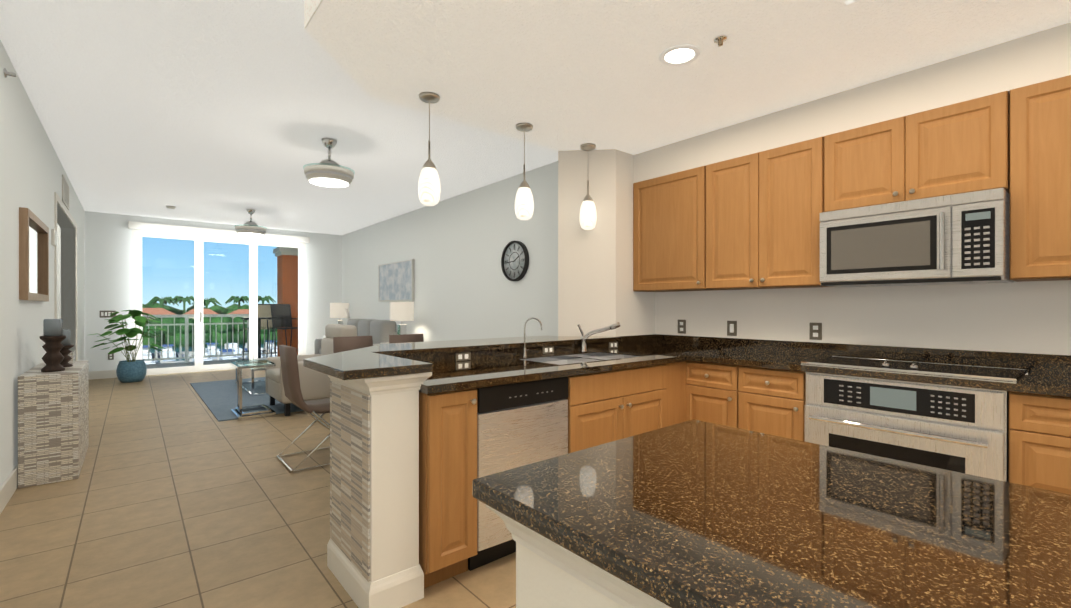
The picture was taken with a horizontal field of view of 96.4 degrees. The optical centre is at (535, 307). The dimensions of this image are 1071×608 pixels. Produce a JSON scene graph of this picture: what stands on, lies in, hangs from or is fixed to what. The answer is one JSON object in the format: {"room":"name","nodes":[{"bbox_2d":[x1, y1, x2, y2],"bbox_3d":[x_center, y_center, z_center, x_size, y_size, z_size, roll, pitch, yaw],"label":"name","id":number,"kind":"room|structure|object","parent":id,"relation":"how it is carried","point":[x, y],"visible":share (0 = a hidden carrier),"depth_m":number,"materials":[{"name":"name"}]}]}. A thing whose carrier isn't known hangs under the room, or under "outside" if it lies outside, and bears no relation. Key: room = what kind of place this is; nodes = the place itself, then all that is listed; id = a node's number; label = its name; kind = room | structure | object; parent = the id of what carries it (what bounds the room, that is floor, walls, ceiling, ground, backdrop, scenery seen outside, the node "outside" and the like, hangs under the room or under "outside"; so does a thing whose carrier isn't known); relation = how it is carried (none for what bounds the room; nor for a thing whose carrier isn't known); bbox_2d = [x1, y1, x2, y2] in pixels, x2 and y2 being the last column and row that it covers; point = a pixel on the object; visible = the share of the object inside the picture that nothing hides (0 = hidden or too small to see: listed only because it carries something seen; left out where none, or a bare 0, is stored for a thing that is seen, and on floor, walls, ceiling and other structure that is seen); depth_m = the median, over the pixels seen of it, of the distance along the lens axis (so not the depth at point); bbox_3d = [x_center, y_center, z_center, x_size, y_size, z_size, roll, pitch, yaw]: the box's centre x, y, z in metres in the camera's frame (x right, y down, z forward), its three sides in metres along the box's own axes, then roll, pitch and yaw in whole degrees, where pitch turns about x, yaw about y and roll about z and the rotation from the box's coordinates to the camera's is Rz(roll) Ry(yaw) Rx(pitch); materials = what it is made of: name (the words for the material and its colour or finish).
{"room":"kitchen","nodes":[
{"label":"kitchen","id":0,"kind":"room"},
{"bbox_2d":[0,40,84,486],"bbox_3d":[-3.289,-0.208,2.829,0.150,2.880,14.100,0,0,-40],"label":"wall","id":1,"kind":"structure","parent":0,"point":[32,171],"depth_m":3.43,"materials":[{"name":"white paint"}]},
{"bbox_2d":[0,464,17,513],"bbox_3d":[-1.882,1.164,1.289,0.016,0.140,9.630,0,0,-40],"label":"baseboard","id":2,"kind":"structure","parent":1,"relation":"attached to","point":[9,487],"depth_m":3.04,"materials":[{"name":"white"}]},
{"bbox_2d":[3,68,15,77],"bbox_3d":[-3.341,-1.488,3.044,0.050,0.060,0.060,0,0,-40],"label":"sprinkler","id":3,"kind":"object","parent":1,"relation":"attached to","point":[5,72],"visible":0.98,"depth_m":3.03,"materials":[{"name":"silver metal"}]},
{"bbox_2d":[19,207,48,300],"bbox_3d":[-4.026,-0.389,3.855,0.045,0.660,1.120,0,0,-40],"label":"mirror","id":4,"kind":"object","parent":1,"relation":"attached to","point":[27,216],"depth_m":3.78,"materials":[{"name":"brown wood"}]},
{"bbox_2d":[51,229,56,245],"bbox_3d":[-4.871,-0.711,4.842,0.025,0.160,0.160,0,0,-40],"label":"sensor","id":5,"kind":"object","parent":1,"relation":"attached to","point":[53,237],"visible":1,"depth_m":4.79,"materials":[{"name":"white plastic"}]},
{"bbox_2d":[62,175,68,209],"bbox_3d":[-5.656,-1.382,5.763,0.012,0.300,0.700,0,0,-40],"label":"air vent","id":6,"kind":"object","parent":1,"relation":"in","point":[65,193],"visible":1,"depth_m":5.70,"materials":[{"name":"white metal"}]},
{"bbox_2d":[54,192,77,360],"bbox_3d":[-5.844,0.013,5.874,0.165,2.430,2.490,0,0,-40],"label":"door frame","id":7,"kind":"structure","parent":1,"relation":"attached to","point":[63,218],"depth_m":6.75,"materials":[{"name":"white wood"}]},
{"bbox_2d":[57,224,60,318],"bbox_3d":[-7.390,-0.212,6.238,1.730,2.880,0.100,0,0,-40],"label":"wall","id":8,"kind":"structure","parent":0,"point":[58,272],"depth_m":6.73,"materials":[{"name":"white paint"}]},
{"bbox_2d":[85,211,341,370],"bbox_3d":[-6.093,-0.217,9.587,4.570,2.880,0.150,0,0,-40],"label":"wall","id":9,"kind":"structure","parent":0,"point":[108,261],"depth_m":8.47,"materials":[{"name":"white paint"}]},
{"bbox_2d":[89,370,117,379],"bbox_3d":[-7.450,1.155,8.336,0.520,0.140,0.016,0,0,-40],"label":"baseboard","id":10,"kind":"structure","parent":9,"relation":"attached to","point":[104,374],"depth_m":8.29,"materials":[{"name":"white"}]},
{"bbox_2d":[100,311,115,317],"bbox_3d":[-7.449,0.112,8.341,0.195,0.105,0.008,0,0,-40],"label":"light switch","id":11,"kind":"object","parent":9,"relation":"attached to","point":[104,314],"visible":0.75,"depth_m":8.32,"materials":[{"name":"brown"}]},
{"bbox_2d":[108,353,113,359],"bbox_3d":[-7.422,0.845,8.365,0.075,0.115,0.008,0,0,-40],"label":"outlet","id":12,"kind":"object","parent":9,"relation":"attached to","point":[110,356],"visible":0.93,"depth_m":8.37,"materials":[{"name":"brown"}]},
{"bbox_2d":[132,229,305,374],"bbox_3d":[-6.147,-0.147,9.535,2.900,2.740,0.100,0,0,-40],"label":"door frame","id":13,"kind":"structure","parent":9,"relation":"attached to","point":[198,302],"depth_m":9.32,"materials":[{"name":"white"}]},
{"bbox_2d":[128,221,309,242],"bbox_3d":[-6.069,-1.472,9.441,3.000,0.130,0.100,0,0,-40],"label":"window blind","id":14,"kind":"object","parent":9,"relation":"attached to","point":[194,230],"visible":1,"depth_m":9.19,"materials":[{"name":"white"}]},
{"bbox_2d":[142,247,297,368],"bbox_3d":[-6.870,-0.243,10.665,6.470,3.430,2.500,0,0,-40],"label":"balcony","id":15,"kind":"object","parent":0,"point":[281,288],"depth_m":11.66,"materials":[{"name":"grey metal"}]},
{"bbox_2d":[240,317,277,357],"bbox_3d":[-6.057,0.725,10.501,0.720,1.020,0.720,0,0,-40],"label":"patio table","id":16,"kind":"object","parent":15,"relation":"on","point":[259,344],"depth_m":10.48,"materials":[{"name":"grey metal"}]},
{"bbox_2d":[243,304,275,359],"bbox_3d":[-6.460,0.569,11.219,0.524,1.333,0.604,0,0,-10],"label":"patio chair","id":17,"kind":"object","parent":15,"relation":"on","point":[265,314],"depth_m":11.46,"materials":[{"name":"grey metal"}]},
{"bbox_2d":[270,304,297,356],"bbox_3d":[-5.870,0.569,11.389,0.604,1.333,0.524,0,0,25],"label":"patio chair","id":18,"kind":"object","parent":15,"relation":"on","point":[277,312],"depth_m":11.45,"materials":[{"name":"grey metal"}]},
{"bbox_2d":[0,367,515,607],"bbox_3d":[-2.192,1.261,3.755,6.720,0.060,14.100,0,0,-40],"label":"floor","id":19,"kind":"structure","parent":0,"point":[176,494],"depth_m":2.77,"materials":[{"name":"tile"}]},
{"bbox_2d":[18,360,88,488],"bbox_3d":[-3.752,0.848,3.760,0.300,0.765,1.060,0,0,-40],"label":"pedestal","id":20,"kind":"object","parent":19,"relation":"on","point":[53,426],"visible":0.98,"depth_m":3.37,"materials":[{"name":"beige stone"}]},
{"bbox_2d":[40,319,65,371],"bbox_3d":[-3.566,0.274,3.538,0.140,0.385,0.140,0,0,-40],"label":"candle holder","id":21,"kind":"object","parent":20,"relation":"on","point":[53,337],"visible":1,"depth_m":3.50,"materials":[{"name":"brown wood"}]},
{"bbox_2d":[43,319,62,335],"bbox_3d":[-3.566,0.144,3.538,0.100,0.125,0.100,0,0,-40],"label":"candle","id":22,"kind":"object","parent":21,"relation":"on","point":[51,327],"depth_m":3.50,"materials":[{"name":"grey wax"}]},
{"bbox_2d":[60,329,73,366],"bbox_3d":[-3.750,0.318,3.788,0.140,0.295,0.140,0,0,-40],"label":"candle holder","id":23,"kind":"object","parent":20,"relation":"on","point":[65,351],"visible":0.5,"depth_m":3.78,"materials":[{"name":"brown wood"}]},
{"bbox_2d":[61,329,69,345],"bbox_3d":[-3.750,0.233,3.788,0.100,0.125,0.100,0,0,-40],"label":"candle","id":24,"kind":"object","parent":23,"relation":"on","point":[66,342],"depth_m":3.78,"materials":[{"name":"grey wax"}]},
{"bbox_2d":[68,351,74,363],"bbox_3d":[-3.969,0.415,4.002,0.160,0.100,0.170,0,0,-40],"label":"box","id":25,"kind":"object","parent":20,"relation":"on","point":[72,356],"visible":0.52,"depth_m":3.99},
{"bbox_2d":[90,310,166,382],"bbox_3d":[-6.747,0.626,7.936,1.035,1.199,1.016,0,0,-40],"label":"potted plant","id":26,"kind":"object","parent":19,"relation":"on","point":[130,370],"visible":1,"depth_m":7.86,"materials":[{"name":"green plant"}]},
{"bbox_2d":[190,377,303,421],"bbox_3d":[-3.557,1.220,7.246,2.470,0.012,3.340,0,0,-40],"label":"living room rug","id":27,"kind":"object","parent":19,"relation":"on","point":[219,398],"visible":0.36,"depth_m":6.43,"materials":[{"name":"blue carpet"}]},
{"bbox_2d":[235,358,268,395],"bbox_3d":[-4.101,0.992,7.278,0.600,0.443,1.350,0,0,-40],"label":"coffee table","id":28,"kind":"object","parent":27,"relation":"on","point":[252,381],"visible":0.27,"depth_m":6.88,"materials":[{"name":"silver metal"}]},
{"bbox_2d":[231,359,275,418],"bbox_3d":[-3.270,0.922,5.540,0.370,0.588,0.520,0,0,-40],"label":"side table","id":29,"kind":"object","parent":27,"relation":"on","point":[239,409],"visible":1,"depth_m":5.42,"materials":[{"name":"silver metal"}]},
{"bbox_2d":[266,324,356,415],"bbox_3d":[-2.778,0.716,5.941,0.900,1.000,0.900,0,0,-40],"label":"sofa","id":30,"kind":"object","parent":27,"relation":"on","point":[314,384],"visible":0.54,"depth_m":5.61,"materials":[{"name":"beige fabric"}]},
{"bbox_2d":[314,319,396,353],"bbox_3d":[-3.200,0.712,8.684,0.950,1.000,2.200,0,0,-40],"label":"sofa","id":31,"kind":"object","parent":27,"relation":"on","point":[379,331],"visible":0.31,"depth_m":8.31,"materials":[{"name":"beige fabric"}]},
{"bbox_2d":[276,345,329,472],"bbox_3d":[-1.735,0.765,3.942,0.622,0.929,0.492,0,0,-40],"label":"dining chair","id":32,"kind":"object","parent":19,"relation":"on","point":[290,376],"visible":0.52,"depth_m":3.73,"materials":[{"name":"brown leather"}]},
{"bbox_2d":[333,336,372,352],"bbox_3d":[-1.744,0.764,4.838,0.492,0.929,0.622,0,0,-40],"label":"dining chair","id":33,"kind":"object","parent":19,"relation":"on","point":[341,344],"visible":0.04,"depth_m":5.01,"materials":[{"name":"brown leather"}]},
{"bbox_2d":[327,372,431,607],"bbox_3d":[-0.088,0.750,2.866,2.187,0.964,0.825,0,0,-40],"label":"half wall","id":34,"kind":"structure","parent":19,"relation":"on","point":[373,552],"depth_m":1.99,"materials":[{"name":"white paint"}]},
{"bbox_2d":[389,334,423,342],"bbox_3d":[-1.285,0.763,5.224,0.492,0.929,0.622,0,0,-40],"label":"dining chair","id":35,"kind":"object","parent":19,"relation":"on","point":[405,338],"depth_m":5.41,"materials":[{"name":"brown leather"}]},
{"bbox_2d":[419,388,476,587],"bbox_3d":[-0.578,0.795,2.362,0.250,0.876,0.690,0,0,-40],"label":"base cabinet","id":36,"kind":"object","parent":19,"relation":"on","point":[447,420],"depth_m":2.08,"materials":[{"name":"brown wood"}]},
{"bbox_2d":[468,376,567,570],"bbox_3d":[-0.256,0.797,2.623,0.567,0.871,0.684,0,0,-40],"label":"dishwasher","id":37,"kind":"object","parent":19,"relation":"on","point":[519,424],"visible":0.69,"depth_m":2.31,"materials":[{"name":"grey metal"}]},
{"bbox_2d":[487,507,663,607],"bbox_3d":[0.905,0.798,0.296,0.744,0.874,2.224,0,0,-40],"label":"kitchen island","id":38,"kind":"object","parent":19,"relation":"on","point":[546,577],"depth_m":0.81,"materials":[{"name":"white paint"}]},
{"bbox_2d":[472,419,1070,607],"bbox_3d":[0.891,0.343,0.297,0.760,0.035,2.240,0,0,-40],"label":"island countertop","id":39,"kind":"structure","parent":38,"relation":"on","point":[693,513],"depth_m":0.72,"materials":[{"name":"brown stone"}]},
{"bbox_2d":[607,366,650,442],"bbox_3d":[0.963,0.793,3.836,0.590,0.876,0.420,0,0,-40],"label":"base cabinet","id":40,"kind":"object","parent":19,"relation":"on","point":[608,406],"depth_m":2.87,"materials":[{"name":"brown wood"}]},
{"bbox_2d":[303,334,1070,396],"bbox_3d":[1.033,0.296,1.978,2.934,0.125,4.330,0,0,-40],"label":"countertop","id":41,"kind":"structure","parent":40,"relation":"on","point":[494,361],"depth_m":2.73,"materials":[{"name":"stone"}]},
{"bbox_2d":[455,352,470,360],"bbox_3d":[-0.438,0.294,2.898,0.105,0.050,0.008,0,0,-40],"label":"outlet","id":42,"kind":"object","parent":41,"relation":"attached to","point":[463,356],"visible":1,"depth_m":2.90,"materials":[{"name":"white"}]},
{"bbox_2d":[522,317,541,356],"bbox_3d":[-0.027,0.192,3.157,0.102,0.260,0.102,0,0,-40],"label":"filter faucet","id":43,"kind":"object","parent":41,"relation":"on","point":[524,352],"visible":1,"depth_m":3.15,"materials":[{"name":"silver metal"}]},
{"bbox_2d":[542,346,553,353],"bbox_3d":[0.090,0.293,3.343,0.105,0.050,0.008,0,0,-40],"label":"outlet","id":44,"kind":"object","parent":41,"relation":"attached to","point":[548,350],"visible":1,"depth_m":3.34,"materials":[{"name":"brown"}]},
{"bbox_2d":[520,352,639,364],"bbox_3d":[0.302,0.442,3.122,0.776,0.232,0.416,0,0,-40],"label":"sink","id":45,"kind":"object","parent":41,"relation":"in","point":[577,358],"visible":0.12,"depth_m":3.28,"materials":[{"name":"silver metal"}]},
{"bbox_2d":[578,322,619,351],"bbox_3d":[0.459,0.211,3.457,0.177,0.220,0.275,0,0,-40],"label":"faucet","id":46,"kind":"object","parent":41,"relation":"on","point":[590,333],"visible":1,"depth_m":3.48,"materials":[{"name":"silver metal"}]},
{"bbox_2d":[609,342,617,348],"bbox_3d":[0.618,0.293,3.788,0.105,0.050,0.008,0,0,-40],"label":"outlet","id":47,"kind":"object","parent":41,"relation":"attached to","point":[613,344],"visible":1,"depth_m":3.78,"materials":[{"name":"brown"}]},
{"bbox_2d":[801,356,1027,381],"bbox_3d":[2.006,0.302,2.586,0.501,0.039,0.881,0,0,-40],"label":"cooktop","id":48,"kind":"object","parent":41,"relation":"in","point":[984,372],"visible":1,"depth_m":2.49,"materials":[{"name":"black glass"}]},
{"bbox_2d":[651,362,678,430],"bbox_3d":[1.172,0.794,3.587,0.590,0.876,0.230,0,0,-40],"label":"base cabinet","id":49,"kind":"object","parent":19,"relation":"on","point":[664,377],"depth_m":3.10,"materials":[{"name":"brown wood"}]},
{"bbox_2d":[679,361,734,427],"bbox_3d":[1.369,0.794,3.353,0.590,0.876,0.392,0,0,-40],"label":"base cabinet","id":50,"kind":"object","parent":19,"relation":"on","point":[706,389],"depth_m":3.17,"materials":[{"name":"brown wood"}]},
{"bbox_2d":[735,365,805,440],"bbox_3d":[1.622,0.794,3.053,0.590,0.876,0.393,0,0,-40],"label":"base cabinet","id":51,"kind":"object","parent":19,"relation":"on","point":[770,401],"depth_m":2.86,"materials":[{"name":"brown wood"}]},
{"bbox_2d":[1008,391,1070,494],"bbox_3d":[2.534,0.796,1.971,0.590,0.876,0.787,0,0,-40],"label":"base cabinet","id":52,"kind":"object","parent":19,"relation":"on","point":[1039,424],"depth_m":2.01,"materials":[{"name":"brown wood"}]},
{"bbox_2d":[804,372,1008,481],"bbox_3d":[1.973,0.714,2.553,0.658,0.706,0.815,0,0,-40],"label":"oven","id":53,"kind":"object","parent":52,"relation":"in","point":[965,430],"visible":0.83,"depth_m":2.31,"materials":[{"name":"grey metal"}]},
{"bbox_3d":[-2.146,0.893,7.689,0.510,0.665,0.510,0,0,-40],"label":"end table","id":54,"kind":"object","parent":19,"relation":"on","visible":0},
{"bbox_2d":[390,302,413,334],"bbox_3d":[-2.146,0.231,7.689,0.370,0.660,0.370,0,0,-40],"label":"table lamp","id":55,"kind":"object","parent":54,"relation":"on","point":[401,311],"visible":0.75,"depth_m":7.54,"materials":[{"name":"white fabric"}]},
{"bbox_3d":[-4.092,0.890,9.999,0.510,0.665,0.510,0,0,-40],"label":"end table","id":56,"kind":"object","parent":19,"relation":"on","visible":0},
{"bbox_2d":[330,303,348,323],"bbox_3d":[-4.092,0.228,9.998,0.370,0.660,0.370,0,0,-40],"label":"table lamp","id":57,"kind":"object","parent":56,"relation":"on","point":[338,310],"visible":0.67,"depth_m":9.85,"materials":[{"name":"white fabric"}]},
{"bbox_2d":[0,0,557,234],"bbox_3d":[-2.306,-1.709,3.655,6.420,0.120,14.100,0,0,-40],"label":"ceiling","id":58,"kind":"structure","parent":0,"point":[229,112],"depth_m":4.26,"materials":[{"name":"white paint"}]},
{"bbox_2d":[234,208,266,235],"bbox_3d":[-4.771,-1.443,8.024,0.470,0.423,0.470,0,0,-40],"label":"fan light","id":59,"kind":"object","parent":58,"relation":"hanging from","point":[250,228],"visible":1,"depth_m":7.93,"materials":[{"name":"silver metal"}]},
{"bbox_2d":[304,137,353,187],"bbox_3d":[-2.025,-1.439,4.702,0.470,0.423,0.470,0,0,-40],"label":"fan light","id":60,"kind":"object","parent":58,"relation":"hanging from","point":[329,172],"visible":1,"depth_m":4.61,"materials":[{"name":"white glass"}]},
{"bbox_2d":[304,0,322,28],"bbox_3d":[0.542,-1.466,0.301,0.004,0.358,5.000,0,0,-40],"label":"kitchen ceiling edge","id":61,"kind":"structure","parent":0,"point":[311,7],"depth_m":2.14,"materials":[{"name":"white paint"}]},
{"bbox_2d":[342,161,557,341],"bbox_3d":[-1.734,-0.214,7.843,0.150,2.880,8.435,0,0,-40],"label":"wall","id":62,"kind":"structure","parent":0,"point":[465,287],"depth_m":6.78,"materials":[{"name":"white paint"}]},
{"bbox_2d":[378,259,414,300],"bbox_3d":[-2.528,-0.475,8.634,0.045,0.700,1.440,0,0,-40],"label":"framed picture","id":63,"kind":"object","parent":62,"relation":"attached to","point":[395,281],"depth_m":8.53},
{"bbox_2d":[501,241,528,280],"bbox_3d":[-0.260,-0.582,5.929,0.060,0.500,0.500,0,0,-40],"label":"wall clock","id":64,"kind":"object","parent":62,"relation":"attached to","point":[526,263],"depth_m":5.91,"materials":[{"name":"grey"}]},
{"bbox_2d":[507,244,522,277],"bbox_3d":[-0.263,-0.582,5.927,0.004,0.410,0.410,0,0,-40],"label":"clock hands","id":65,"kind":"object","parent":64,"relation":"attached to","point":[513,261],"visible":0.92,"depth_m":5.93,"materials":[{"name":"black plastic"}]},
{"bbox_2d":[558,149,654,335],"bbox_3d":[0.720,-0.210,4.170,1.130,2.880,0.345,0,0,-40],"label":"wall","id":66,"kind":"structure","parent":0,"point":[595,278],"depth_m":3.91,"materials":[{"name":"beige paint"}]},
{"bbox_2d":[305,0,1070,154],"bbox_3d":[1.499,-1.466,1.435,2.920,0.360,5.500,0,0,-40],"label":"ceiling","id":67,"kind":"structure","parent":0,"point":[562,75],"depth_m":2.41,"materials":[{"name":"white paint"}]},
{"bbox_2d":[418,92,440,205],"bbox_3d":[-0.645,-0.956,2.910,0.136,0.665,0.136,0,0,-40],"label":"pendant light","id":68,"kind":"object","parent":67,"relation":"hanging from","point":[429,189],"visible":1,"depth_m":2.87,"materials":[{"name":"white glass"}]},
{"bbox_2d":[515,123,533,219],"bbox_3d":[-0.080,-0.956,3.387,0.136,0.665,0.136,0,0,-40],"label":"pendant light","id":69,"kind":"object","parent":67,"relation":"hanging from","point":[524,205],"visible":1,"depth_m":3.34,"materials":[{"name":"white glass"}]},
{"bbox_2d":[580,143,596,229],"bbox_3d":[0.418,-0.957,3.806,0.136,0.665,0.136,0,0,-40],"label":"pendant light","id":70,"kind":"object","parent":67,"relation":"hanging from","point":[588,217],"visible":1,"depth_m":3.76,"materials":[{"name":"white glass"}]},
{"bbox_2d":[659,44,700,65],"bbox_3d":[0.734,-1.284,2.437,0.204,0.007,0.204,0,0,-40],"label":"recessed light","id":71,"kind":"object","parent":67,"relation":"in","point":[681,54],"visible":1,"depth_m":2.43,"materials":[{"name":"white"}]},
{"bbox_2d":[713,35,726,46],"bbox_3d":[0.884,-1.272,2.289,0.064,0.030,0.062,0,0,-40],"label":"sprinkler","id":72,"kind":"object","parent":67,"relation":"attached to","point":[720,40],"visible":1,"depth_m":2.28,"materials":[{"name":"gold metal"}]},
{"bbox_2d":[843,0,856,4],"bbox_3d":[1.175,-1.279,1.691,0.620,0.014,0.320,0,0,-40],"label":"recessed light","id":73,"kind":"object","parent":67,"relation":"in","point":[847,2],"visible":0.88,"depth_m":1.99,"materials":[{"name":"white"}]},
{"bbox_2d":[634,22,1070,182],"bbox_3d":[2.608,-1.167,2.153,0.300,0.240,5.170,0,0,-40],"label":"wall","id":74,"kind":"structure","parent":0,"point":[1035,58],"depth_m":2.69,"materials":[{"name":"beige paint"}]},
{"bbox_2d":[655,280,1070,354],"bbox_3d":[2.874,-0.207,2.280,0.270,2.880,5.320,0,0,-40],"label":"wall","id":75,"kind":"structure","parent":0,"point":[1026,317],"depth_m":2.90,"materials":[{"name":"beige paint"}]},
{"bbox_2d":[633,167,700,291],"bbox_3d":[1.151,-0.594,3.867,0.319,0.910,0.662,0,0,-40],"label":"upper cabinet","id":76,"kind":"object","parent":75,"relation":"attached to","point":[667,208],"depth_m":3.76,"materials":[{"name":"brown wood"}]},
{"bbox_2d":[678,320,685,333],"bbox_3d":[1.228,0.155,4.019,0.008,0.115,0.075,0,0,-40],"label":"outlet","id":77,"kind":"object","parent":75,"relation":"attached to","point":[681,326],"visible":1,"depth_m":4.01,"materials":[{"name":"brown"}]},
{"bbox_2d":[727,321,736,335],"bbox_3d":[1.511,0.156,3.683,0.008,0.115,0.075,0,0,-40],"label":"light switch","id":78,"kind":"object","parent":75,"relation":"attached to","point":[731,328],"visible":1,"depth_m":3.68,"materials":[{"name":"white plastic"}]},
{"bbox_2d":[701,136,830,290],"bbox_3d":[1.616,-0.594,3.314,0.319,0.910,0.782,0,0,-40],"label":"upper cabinet","id":79,"kind":"object","parent":75,"relation":"attached to","point":[750,221],"depth_m":3.18,"materials":[{"name":"brown wood"}]},
{"bbox_2d":[810,323,821,339],"bbox_3d":[1.891,0.157,3.231,0.008,0.115,0.075,0,0,-40],"label":"outlet","id":80,"kind":"object","parent":75,"relation":"attached to","point":[815,331],"visible":1,"depth_m":3.23,"materials":[{"name":"brown"}]},
{"bbox_2d":[616,334,1070,373],"bbox_3d":[2.101,0.277,2.577,0.529,0.090,3.869,0,0,-40],"label":"backsplash","id":81,"kind":"structure","parent":75,"relation":"attached to","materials":[{"name":"stone"}]},
{"bbox_2d":[825,89,1012,211],"bbox_3d":[2.129,-0.813,2.705,0.319,0.470,0.800,0,0,-40],"label":"upper cabinet","id":82,"kind":"object","parent":75,"relation":"attached to","point":[966,146],"depth_m":2.54,"materials":[{"name":"brown wood"}]},
{"bbox_2d":[820,188,1013,286],"bbox_3d":[2.081,-0.350,2.664,0.444,0.435,0.790,0,0,-40],"label":"microwave","id":83,"kind":"object","parent":82,"relation":"attached to","point":[961,238],"visible":1,"depth_m":2.49,"materials":[{"name":"silver metal"}]},
{"bbox_2d":[1007,75,1070,281],"bbox_3d":[2.652,-0.592,2.085,0.319,0.910,0.813,0,0,-40],"label":"upper cabinet","id":84,"kind":"object","parent":75,"relation":"attached to","point":[1040,197],"depth_m":2.21,"materials":[{"name":"brown wood"}]},
{"label":"outside","id":85,"kind":"structure","parent":0,"visible":0},
{"bbox_2d":[142,302,248,317],"bbox_3d":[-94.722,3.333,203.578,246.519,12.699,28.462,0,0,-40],"label":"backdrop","id":86,"kind":"structure","parent":85,"point":[218,308],"depth_m":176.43,"materials":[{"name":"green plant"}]},
{"bbox_2d":[143,342,276,363],"bbox_3d":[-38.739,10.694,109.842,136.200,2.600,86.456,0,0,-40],"label":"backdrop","id":87,"kind":"structure","parent":85,"point":[171,355],"depth_m":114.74,"materials":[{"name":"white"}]},
{"bbox_2d":[143,340,276,351],"bbox_3d":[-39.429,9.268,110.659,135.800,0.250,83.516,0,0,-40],"label":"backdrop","id":88,"kind":"object","parent":87,"relation":"on","point":[223,350],"depth_m":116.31,"materials":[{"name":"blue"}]},
{"bbox_2d":[149,310,276,361],"bbox_3d":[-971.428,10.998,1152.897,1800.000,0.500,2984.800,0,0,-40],"label":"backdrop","id":89,"kind":"structure","parent":85,"point":[190,348],"depth_m":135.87,"materials":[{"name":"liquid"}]},
{"bbox_2d":[151,342,268,363],"bbox_3d":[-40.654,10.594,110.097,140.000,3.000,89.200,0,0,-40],"label":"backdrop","id":90,"kind":"object","parent":89,"relation":"on","point":[178,354],"depth_m":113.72,"materials":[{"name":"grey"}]},
{"bbox_3d":[-111.672,11.365,209.922,700.000,1.200,85.000,0,0,-40],"label":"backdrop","id":91,"kind":"structure","parent":0,"visible":0},
{"bbox_2d":[143,317,276,348],"bbox_3d":[-81.708,6.809,172.905,185.140,10.408,12.001,0,0,-40],"label":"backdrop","id":92,"kind":"object","parent":91,"relation":"on","point":[191,320],"depth_m":150.31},
{"bbox_2d":[147,296,275,313],"bbox_3d":[-95.293,2.396,185.913,110.674,19.200,13.606,0,0,-40],"label":"trees","id":93,"kind":"object","parent":91,"relation":"on","point":[177,299],"depth_m":166.31,"materials":[{"name":"green plant"}]},
{"bbox_3d":[-93.167,7.075,176.600,88.572,9.866,12.183,0,0,-40],"label":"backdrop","id":94,"kind":"object","parent":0,"visible":0},
{"bbox_2d":[142,308,248,314],"bbox_3d":[-93.167,1.291,176.593,89.772,2.698,13.382,0,0,-40],"label":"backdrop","id":95,"kind":"object","parent":94,"relation":"on","point":[160,312],"depth_m":154.00,"materials":[{"name":"tile"}]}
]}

